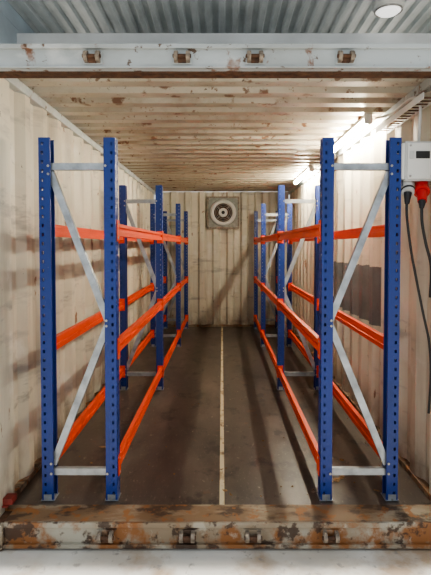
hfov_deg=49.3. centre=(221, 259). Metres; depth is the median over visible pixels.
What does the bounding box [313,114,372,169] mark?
light
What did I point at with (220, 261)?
wall
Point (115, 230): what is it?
storage rack
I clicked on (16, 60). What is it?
header beam
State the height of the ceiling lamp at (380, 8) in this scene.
0.069 m
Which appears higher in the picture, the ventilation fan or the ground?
the ventilation fan
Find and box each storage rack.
[38,137,188,500]
[253,137,401,500]
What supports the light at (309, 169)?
attached to the ceiling at (175, 134)
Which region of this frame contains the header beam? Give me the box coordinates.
[0,44,430,77]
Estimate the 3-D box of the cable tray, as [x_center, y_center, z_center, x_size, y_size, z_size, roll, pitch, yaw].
[1.125,-0.896,2.920,0.087,0.037,0.790,0,2,0]
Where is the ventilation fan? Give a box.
[207,196,238,228]
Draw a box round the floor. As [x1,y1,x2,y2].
[13,327,430,504]
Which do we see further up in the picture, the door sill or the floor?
the floor
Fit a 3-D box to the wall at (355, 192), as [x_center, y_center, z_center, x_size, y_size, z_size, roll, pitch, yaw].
[1.195,0.078,5.415,0.042,2.390,5.820,0,2,0]
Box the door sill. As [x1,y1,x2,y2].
[3,505,430,548]
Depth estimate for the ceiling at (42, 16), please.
3.24 m
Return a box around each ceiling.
[7,0,430,32]
[17,78,426,191]
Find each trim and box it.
[4,78,155,194]
[219,327,224,504]
[288,78,430,194]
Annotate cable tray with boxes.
[375,92,430,133]
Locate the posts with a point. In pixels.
(4, 514)
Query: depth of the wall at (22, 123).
3.07 m
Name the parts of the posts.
red bracket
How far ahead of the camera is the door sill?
2.44 m
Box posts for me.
[0,193,16,550]
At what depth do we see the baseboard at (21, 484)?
2.90 m
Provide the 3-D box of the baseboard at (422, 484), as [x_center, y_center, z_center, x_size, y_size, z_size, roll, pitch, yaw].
[1.194,1.255,5.450,0.051,0.034,5.820,0,2,0]
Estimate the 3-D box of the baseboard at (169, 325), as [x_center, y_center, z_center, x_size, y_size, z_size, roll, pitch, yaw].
[0.000,1.168,8.377,2.346,0.034,0.053,0,2,0]
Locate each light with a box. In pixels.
[294,165,313,184]
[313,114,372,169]
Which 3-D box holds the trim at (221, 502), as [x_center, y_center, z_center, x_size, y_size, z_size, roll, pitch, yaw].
[0.000,1.271,5.463,0.028,0.003,5.785,0,2,0]
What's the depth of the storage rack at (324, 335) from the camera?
2.65 m
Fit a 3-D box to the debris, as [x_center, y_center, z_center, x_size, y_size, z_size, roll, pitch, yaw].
[-0.011,1.319,3.610,2.166,0.011,1.865,0,2,0]
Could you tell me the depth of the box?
2.56 m
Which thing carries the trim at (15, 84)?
attached to the wall at (22, 123)
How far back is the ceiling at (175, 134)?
3.56 m
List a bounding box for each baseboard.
[5,333,148,510]
[168,324,274,326]
[292,330,430,500]
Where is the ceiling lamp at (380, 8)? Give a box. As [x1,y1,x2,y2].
[372,0,404,17]
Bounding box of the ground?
[0,549,430,574]
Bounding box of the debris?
[64,393,379,496]
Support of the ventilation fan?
attached to the wall at (220, 261)
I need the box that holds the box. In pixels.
[375,92,430,413]
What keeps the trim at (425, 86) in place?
attached to the wall at (355, 192)
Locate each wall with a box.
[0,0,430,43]
[0,78,153,495]
[155,192,288,324]
[290,91,430,494]

